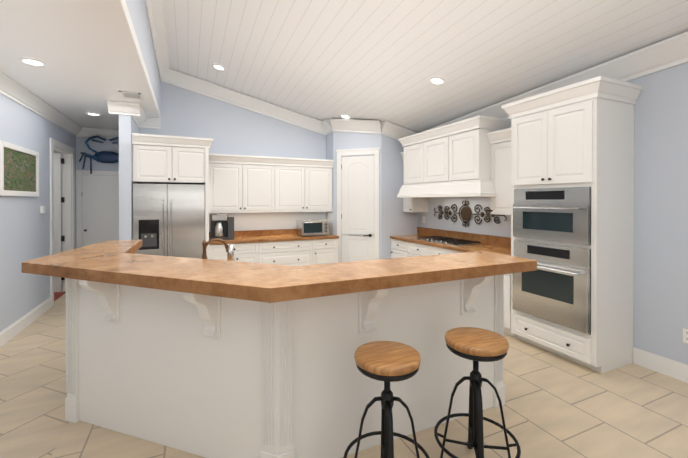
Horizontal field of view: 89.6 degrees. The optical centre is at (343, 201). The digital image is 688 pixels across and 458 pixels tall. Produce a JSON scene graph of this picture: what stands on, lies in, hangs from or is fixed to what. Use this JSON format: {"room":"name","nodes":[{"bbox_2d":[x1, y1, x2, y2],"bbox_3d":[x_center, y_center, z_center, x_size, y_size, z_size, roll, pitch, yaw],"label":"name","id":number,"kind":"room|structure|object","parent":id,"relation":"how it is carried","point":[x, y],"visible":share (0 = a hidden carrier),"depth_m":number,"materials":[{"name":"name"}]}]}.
{"room":"kitchen","nodes":[
{"label":"kitchen","id":0,"kind":"room"},
{"bbox_2d":[0,93,75,331],"bbox_3d":[-2.751,0.108,1.574,0.120,2.850,10.220,0,0,-24],"label":"wall","id":1,"kind":"structure","parent":0,"point":[24,231],"depth_m":4.20,"materials":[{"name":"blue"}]},
{"bbox_2d":[0,140,38,196],"bbox_3d":[-3.793,-0.352,4.064,0.030,0.580,1.020,0,0,-24],"label":"framed painting","id":2,"kind":"object","parent":1,"relation":"attached to","point":[19,170],"visible":1,"depth_m":4.00,"materials":[{"name":"white"}]},
{"bbox_2d":[0,297,50,347],"bbox_3d":[-2.392,1.460,0.955,0.016,0.150,8.785,0,0,-24],"label":"baseboard","id":3,"kind":"structure","parent":1,"relation":"attached to","point":[11,331],"depth_m":4.12,"materials":[{"name":"white wood"}]},
{"bbox_2d":[0,71,83,136],"bbox_3d":[-2.618,-1.211,1.563,0.118,0.150,10.100,0,0,-24],"label":"crown molding","id":4,"kind":"structure","parent":1,"relation":"attached to","point":[9,87],"depth_m":4.35,"materials":[{"name":"white wood"}]},
{"bbox_2d":[40,206,44,213],"bbox_3d":[-4.074,0.110,4.685,0.028,0.100,0.100,0,0,-24],"label":"light switch","id":5,"kind":"object","parent":1,"relation":"attached to","point":[42,209],"visible":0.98,"depth_m":4.64,"materials":[{"name":"white plastic"}]},
{"bbox_2d":[53,153,64,291],"bbox_3d":[-5.121,0.351,5.630,0.920,2.308,0.043,0,0,-24],"label":"hall door","id":6,"kind":"structure","parent":1,"relation":"in","point":[58,161],"depth_m":5.77,"materials":[{"name":"white wood"}]},
{"bbox_2d":[49,138,74,306],"bbox_3d":[-4.486,0.302,5.443,0.144,2.430,1.120,0,0,-24],"label":"door frame","id":7,"kind":"structure","parent":1,"relation":"attached to","point":[68,212],"depth_m":5.84,"materials":[{"name":"white wood"}]},
{"bbox_2d":[53,150,62,284],"bbox_3d":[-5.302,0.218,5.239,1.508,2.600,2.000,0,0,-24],"label":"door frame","id":8,"kind":"structure","parent":0,"point":[54,151],"depth_m":6.30,"materials":[{"name":"white wood"}]},
{"bbox_2d":[0,0,159,129],"bbox_3d":[-2.109,-1.338,1.858,1.530,0.100,10.220,0,0,-24],"label":"ceiling","id":9,"kind":"structure","parent":0,"point":[88,53],"depth_m":3.07,"materials":[{"name":"white paint"}]},
{"bbox_2d":[19,58,46,66],"bbox_3d":[-2.875,-1.288,3.202,0.190,0.008,0.190,0,0,-24],"label":"recessed light","id":10,"kind":"object","parent":9,"relation":"in","point":[31,61],"visible":1,"depth_m":3.20,"materials":[{"name":"white"}]},
{"bbox_2d":[86,112,100,115],"bbox_3d":[-3.716,-1.295,5.137,0.190,0.008,0.190,0,0,-24],"label":"recessed light","id":11,"kind":"object","parent":9,"relation":"in","point":[92,114],"visible":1,"depth_m":5.14,"materials":[{"name":"white"}]},
{"bbox_2d":[119,91,142,99],"bbox_3d":[-2.589,-1.291,4.220,0.220,0.010,0.280,0,0,-24],"label":"ceiling vent","id":12,"kind":"object","parent":9,"relation":"in","point":[131,95],"visible":0.96,"depth_m":4.21,"materials":[{"name":"white metal"}]},
{"bbox_2d":[76,136,115,175],"bbox_3d":[-4.338,0.089,6.398,0.960,2.850,0.120,0,0,-24],"label":"wall","id":13,"kind":"structure","parent":0,"point":[107,145],"depth_m":6.25,"materials":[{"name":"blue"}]},
{"bbox_2d":[76,170,118,247],"bbox_3d":[-4.372,0.479,6.304,0.810,2.070,0.022,0,0,-24],"label":"door frame","id":14,"kind":"structure","parent":13,"relation":"attached to","point":[79,173],"depth_m":6.15,"materials":[{"name":"white wood"}]},
{"bbox_2d":[79,136,118,173],"bbox_3d":[-4.297,-0.842,6.303,0.859,0.693,0.100,0,0,-24],"label":"art","id":15,"kind":"object","parent":13,"relation":"attached to","point":[106,157],"visible":0.67,"depth_m":6.24,"materials":[{"name":"blue metal"}]},
{"bbox_2d":[82,175,118,246],"bbox_3d":[-4.372,0.516,6.290,0.652,1.973,0.048,0,0,-24],"label":"closet door","id":16,"kind":"structure","parent":13,"relation":"in","point":[100,208],"depth_m":6.28,"materials":[{"name":"white wood"}]},
{"bbox_2d":[84,128,118,138],"bbox_3d":[-4.289,-1.229,6.284,0.720,0.150,0.115,0,0,-24],"label":"crown molding","id":17,"kind":"structure","parent":13,"relation":"attached to","point":[88,132],"depth_m":6.23,"materials":[{"name":"white wood"}]},
{"bbox_2d":[116,114,143,239],"bbox_3d":[-3.058,-0.325,4.967,0.165,3.690,0.800,0,0,-24],"label":"wall","id":18,"kind":"structure","parent":0,"point":[127,125],"depth_m":4.60,"materials":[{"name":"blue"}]},
{"bbox_2d":[107,100,127,115],"bbox_3d":[-3.439,-1.226,5.478,0.133,0.150,2.288,0,0,-24],"label":"crown molding","id":19,"kind":"structure","parent":18,"relation":"attached to","point":[114,107],"depth_m":4.51,"materials":[{"name":"white wood"}]},
{"bbox_2d":[128,102,151,127],"bbox_3d":[-2.893,-1.224,4.907,0.150,0.150,0.798,0,0,-24],"label":"crown molding","id":20,"kind":"structure","parent":18,"relation":"attached to","point":[135,110],"depth_m":4.92,"materials":[{"name":"white wood"}]},
{"bbox_2d":[125,0,159,109],"bbox_3d":[-1.188,-1.999,1.531,0.120,1.224,8.870,0,0,-24],"label":"wall","id":21,"kind":"structure","parent":0,"point":[137,9],"depth_m":3.55,"materials":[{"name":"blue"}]},
{"bbox_2d":[145,0,171,127],"bbox_3d":[-1.038,-1.848,1.534,0.156,1.424,8.750,0,0,-24],"label":"crown molding","id":22,"kind":"structure","parent":21,"relation":"attached to","point":[155,11],"depth_m":4.38,"materials":[{"name":"white wood"}]},
{"bbox_2d":[144,81,387,258],"bbox_3d":[-1.206,-0.331,6.330,4.664,3.690,0.120,0,0,-24],"label":"wall","id":23,"kind":"structure","parent":0,"point":[234,130],"depth_m":6.03,"materials":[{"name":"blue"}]},
{"bbox_2d":[152,117,159,128],"bbox_3d":[-3.016,-1.631,5.365,0.297,0.960,0.140,0,0,-24],"label":"crown molding","id":24,"kind":"structure","parent":23,"relation":"attached to","point":[153,118],"depth_m":5.40,"materials":[{"name":"white wood"}]},
{"bbox_2d":[209,153,280,212],"bbox_3d":[-1.707,-0.299,5.854,1.130,0.910,0.330,0,0,-24],"label":"upper cabinet","id":25,"kind":"object","parent":23,"relation":"attached to","point":[249,184],"depth_m":5.70,"materials":[{"name":"white wood"}]},
{"bbox_2d":[172,69,319,132],"bbox_3d":[-1.508,-1.689,6.029,2.640,0.848,0.170,0,0,-24],"label":"crown molding","id":26,"kind":"structure","parent":23,"relation":"attached to","point":[179,79],"depth_m":5.93,"materials":[{"name":"white wood"}]},
{"bbox_2d":[209,229,295,236],"bbox_3d":[-1.311,0.554,6.203,2.136,0.100,0.025,0,0,-24],"label":"backsplash","id":27,"kind":"structure","parent":23,"relation":"attached to","point":[249,233],"depth_m":6.10,"materials":[{"name":"brown wood"}]},
{"bbox_2d":[281,157,332,211],"bbox_3d":[-0.790,-0.301,6.268,1.130,0.910,0.330,0,0,-24],"label":"upper cabinet","id":28,"kind":"object","parent":23,"relation":"attached to","point":[306,184],"depth_m":6.13,"materials":[{"name":"white wood"}]},
{"bbox_2d":[324,131,339,234],"bbox_3d":[-0.210,0.017,6.513,0.120,2.992,0.330,0,0,-24],"label":"wall","id":29,"kind":"structure","parent":0,"point":[332,140],"depth_m":6.34,"materials":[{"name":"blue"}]},
{"bbox_2d":[320,118,335,134],"bbox_3d":[-0.283,-1.376,6.332,0.153,0.218,0.291,0,0,-24],"label":"crown molding","id":30,"kind":"structure","parent":29,"relation":"attached to","point":[326,126],"depth_m":6.36,"materials":[{"name":"white wood"}]},
{"bbox_2d":[341,155,373,261],"bbox_3d":[0.236,0.349,6.164,0.450,2.308,0.444,0,0,-24],"label":"pantry door","id":31,"kind":"structure","parent":29,"relation":"in","point":[357,216],"depth_m":6.16,"materials":[{"name":"white wood"}]},
{"bbox_2d":[336,147,379,262],"bbox_3d":[0.240,0.289,6.157,0.820,2.451,0.028,0,0,21],"label":"door frame","id":32,"kind":"structure","parent":29,"relation":"attached to","point":[361,151],"depth_m":6.12,"materials":[{"name":"white wood"}]},
{"bbox_2d":[380,122,383,134],"bbox_3d":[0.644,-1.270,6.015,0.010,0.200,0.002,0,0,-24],"label":"crown molding","id":33,"kind":"structure","parent":29,"relation":"attached to","point":[380,122],"depth_m":5.98,"materials":[{"name":"white wood"}]},
{"bbox_2d":[0,285,687,457],"bbox_3d":[-0.888,1.554,2.630,7.400,0.050,10.600,0,0,-24],"label":"floor","id":34,"kind":"structure","parent":0,"point":[556,406],"depth_m":2.48,"materials":[{"name":"tile"}]},
{"bbox_2d":[54,292,65,300],"bbox_3d":[-4.856,1.511,5.375,0.730,0.011,0.570,0,0,-24],"label":"rug","id":35,"kind":"object","parent":34,"relation":"on","point":[57,295],"visible":0.25,"depth_m":5.61,"materials":[{"name":"red fabric"}]},
{"bbox_2d":[133,183,204,258],"bbox_3d":[-2.589,0.636,5.190,0.910,1.765,0.807,0,0,-24],"label":"fridge","id":36,"kind":"object","parent":34,"relation":"on","point":[168,219],"visible":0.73,"depth_m":4.87,"materials":[{"name":"grey metal"}]},
{"bbox_2d":[132,133,212,258],"bbox_3d":[-2.544,0.298,5.226,1.032,2.440,0.789,0,0,-24],"label":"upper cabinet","id":37,"kind":"object","parent":34,"relation":"on","point":[161,159],"visible":0.96,"depth_m":4.91,"materials":[{"name":"white wood"}]},
{"bbox_2d":[209,241,260,262],"bbox_3d":[-1.827,1.082,5.651,0.740,0.870,0.610,0,0,-24],"label":"base cabinet","id":38,"kind":"object","parent":34,"relation":"on","point":[251,252],"depth_m":5.42,"materials":[{"name":"white wood"}]},
{"bbox_2d":[261,241,316,265],"bbox_3d":[-1.079,1.080,5.989,1.023,0.870,0.610,0,0,-24],"label":"base cabinet","id":39,"kind":"object","parent":34,"relation":"on","point":[284,247],"depth_m":5.74,"materials":[{"name":"white wood"}]},
{"bbox_2d":[209,233,336,244],"bbox_3d":[-1.186,0.626,5.926,2.136,0.040,0.635,0,0,-24],"label":"countertop","id":40,"kind":"structure","parent":39,"relation":"on","point":[280,236],"depth_m":5.78,"materials":[{"name":"brown wood"}]},
{"bbox_2d":[211,214,233,239],"bbox_3d":[-1.956,0.405,5.570,0.340,0.399,0.253,0,0,-24],"label":"coffee maker","id":41,"kind":"object","parent":40,"relation":"on","point":[222,226],"visible":0.98,"depth_m":5.51,"materials":[{"name":"grey plastic"}]},
{"bbox_2d":[296,219,328,235],"bbox_3d":[-0.555,0.466,6.187,0.500,0.274,0.382,0,0,-24],"label":"toaster oven","id":42,"kind":"object","parent":40,"relation":"on","point":[306,227],"visible":1,"depth_m":6.05,"materials":[{"name":"silver metal"}]},
{"bbox_2d":[65,271,527,457],"bbox_3d":[-0.564,0.997,2.948,2.962,1.060,2.457,0,0,-24],"label":"kitchen island","id":43,"kind":"object","parent":34,"relation":"on","point":[208,358],"depth_m":2.12,"materials":[{"name":"white wood"}]},
{"bbox_2d":[21,239,536,330],"bbox_3d":[-0.652,0.433,2.869,3.170,0.070,2.550,0,0,-24],"label":"island countertop","id":44,"kind":"structure","parent":43,"relation":"on","point":[106,282],"depth_m":2.12,"materials":[{"name":"brown wood"}]},
{"bbox_2d":[202,238,233,260],"bbox_3d":[-1.016,0.454,2.777,0.256,0.326,0.124,0,0,-24],"label":"faucet","id":45,"kind":"object","parent":44,"relation":"on","point":[229,248],"visible":0.62,"depth_m":2.79,"materials":[{"name":"brown metal"}]},
{"bbox_2d":[317,237,338,263],"bbox_3d":[-0.444,1.079,6.277,0.496,0.870,0.610,0,0,-24],"label":"base cabinet","id":46,"kind":"object","parent":34,"relation":"on","point":[327,251],"depth_m":6.02,"materials":[{"name":"white wood"}]},
{"bbox_2d":[343,341,429,457],"bbox_3d":[0.219,1.147,1.756,0.461,0.760,0.461,0,0,-24],"label":"stool","id":47,"kind":"object","parent":34,"relation":"on","point":[387,362],"visible":1,"depth_m":1.73,"materials":[{"name":"brown wood"}]},
{"bbox_2d":[391,239,401,257],"bbox_3d":[1.196,1.080,5.991,0.585,0.870,0.500,0,0,-24],"label":"base cabinet","id":48,"kind":"object","parent":34,"relation":"on","point":[396,244],"depth_m":5.94,"materials":[{"name":"white wood"}]},
{"bbox_2d":[402,243,453,256],"bbox_3d":[1.529,1.083,5.253,0.585,0.870,1.245,0,0,-24],"label":"base cabinet","id":49,"kind":"object","parent":34,"relation":"on","point":[406,245],"depth_m":5.33,"materials":[{"name":"white wood"}]},
{"bbox_2d":[390,235,510,255],"bbox_3d":[1.590,0.629,5.085,0.610,0.040,2.472,0,0,-24],"label":"countertop","id":50,"kind":"structure","parent":49,"relation":"on","point":[405,238],"depth_m":4.70,"materials":[{"name":"brown wood"}]},
{"bbox_2d":[417,236,483,246],"bbox_3d":[1.562,0.587,5.211,0.470,0.040,0.940,0,0,-24],"label":"cooktop","id":51,"kind":"object","parent":50,"relation":"in","point":[448,241],"visible":1,"depth_m":5.05,"materials":[{"name":"silver metal"}]},
{"bbox_2d":[434,327,520,457],"bbox_3d":[0.731,1.139,1.922,0.448,0.775,0.448,0,0,-24],"label":"stool","id":52,"kind":"object","parent":34,"relation":"on","point":[476,345],"visible":1,"depth_m":1.89,"materials":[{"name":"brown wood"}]},
{"bbox_2d":[454,251,515,336],"bbox_3d":[1.935,1.087,4.354,0.585,0.870,0.852,0,0,-24],"label":"base cabinet","id":53,"kind":"object","parent":34,"relation":"on","point":[507,277],"depth_m":3.89,"materials":[{"name":"white wood"}]},
{"bbox_2d":[502,76,642,372],"bbox_3d":[2.249,0.227,3.537,0.684,2.597,1.019,0,0,-24],"label":"tall cabinet","id":54,"kind":"object","parent":34,"relation":"on","point":[572,195],"visible":0.92,"depth_m":3.23,"materials":[{"name":"white wood"}]},
{"bbox_2d":[162,0,687,132],"bbox_3d":[0.830,-1.883,2.443,4.410,1.584,8.870,0,0,-24],"label":"ceiling","id":55,"kind":"structure","parent":0,"point":[381,61],"depth_m":3.84,"materials":[{"name":"white wood"}]},
{"bbox_2d":[212,64,225,70],"bbox_3d":[-1.830,-1.962,5.065,0.190,0.052,0.190,0,0,-24],"label":"recessed light","id":56,"kind":"object","parent":55,"relation":"in","point":[218,67],"visible":0.88,"depth_m":5.06,"materials":[{"name":"white"}]},
{"bbox_2d":[340,114,350,118],"bbox_3d":[0.025,-1.479,6.037,0.190,0.052,0.190,0,0,-24],"label":"recessed light","id":57,"kind":"object","parent":55,"relation":"in","point":[345,116],"visible":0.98,"depth_m":6.03,"materials":[{"name":"white"}]},
{"bbox_2d":[429,77,444,84],"bbox_3d":[1.161,-1.504,4.323,0.190,0.052,0.190,0,0,-24],"label":"recessed light","id":58,"kind":"object","parent":55,"relation":"in","point":[437,80],"visible":0.98,"depth_m":4.31,"materials":[{"name":"white"}]},
{"bbox_2d":[388,62,687,364],"bbox_3d":[2.785,-0.124,3.333,0.120,3.300,8.870,0,0,-24],"label":"wall","id":59,"kind":"structure","parent":0,"point":[660,214],"depth_m":3.13,"materials":[{"name":"blue"}]},
{"bbox_2d":[397,115,510,214],"bbox_3d":[1.600,-0.436,5.085,0.590,1.250,2.470,0,0,-24],"label":"upper cabinets","id":60,"kind":"object","parent":59,"relation":"attached to","point":[469,157],"visible":0.79,"depth_m":4.62,"materials":[{"name":"white wood"}]},
{"bbox_2d":[418,227,510,246],"bbox_3d":[1.857,0.538,5.205,0.025,0.140,2.472,0,0,-24],"label":"backsplash","id":61,"kind":"structure","parent":59,"relation":"attached to","point":[490,240],"depth_m":5.10,"materials":[{"name":"brown wood"}]},
{"bbox_2d":[434,200,506,227],"bbox_3d":[1.836,0.183,5.238,0.035,0.420,1.490,0,0,-24],"label":"artwork","id":62,"kind":"object","parent":59,"relation":"attached to","point":[465,213],"visible":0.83,"depth_m":5.21,"materials":[{"name":"brown"}]},
{"bbox_2d":[408,31,687,135],"bbox_3d":[2.888,-1.284,2.766,0.156,0.611,7.760,0,0,-24],"label":"crown molding","id":63,"kind":"structure","parent":59,"relation":"attached to","point":[663,54],"depth_m":3.26,"materials":[{"name":"white wood"}]},
{"bbox_2d":[633,347,687,382],"bbox_3d":[3.643,1.459,1.271,0.016,0.150,4.395,0,0,-24],"label":"baseboard","id":64,"kind":"structure","parent":59,"relation":"attached to","point":[664,365],"depth_m":3.08,"materials":[{"name":"white wood"}]},
{"bbox_2d":[683,328,687,342],"bbox_3d":[2.904,1.137,2.915,0.007,0.120,0.080,0,0,-24],"label":"electrical outlet plate","id":65,"kind":"object","parent":59,"relation":"attached to","point":[685,335],"visible":1,"depth_m":2.93,"materials":[{"name":"white plastic"}]}
]}

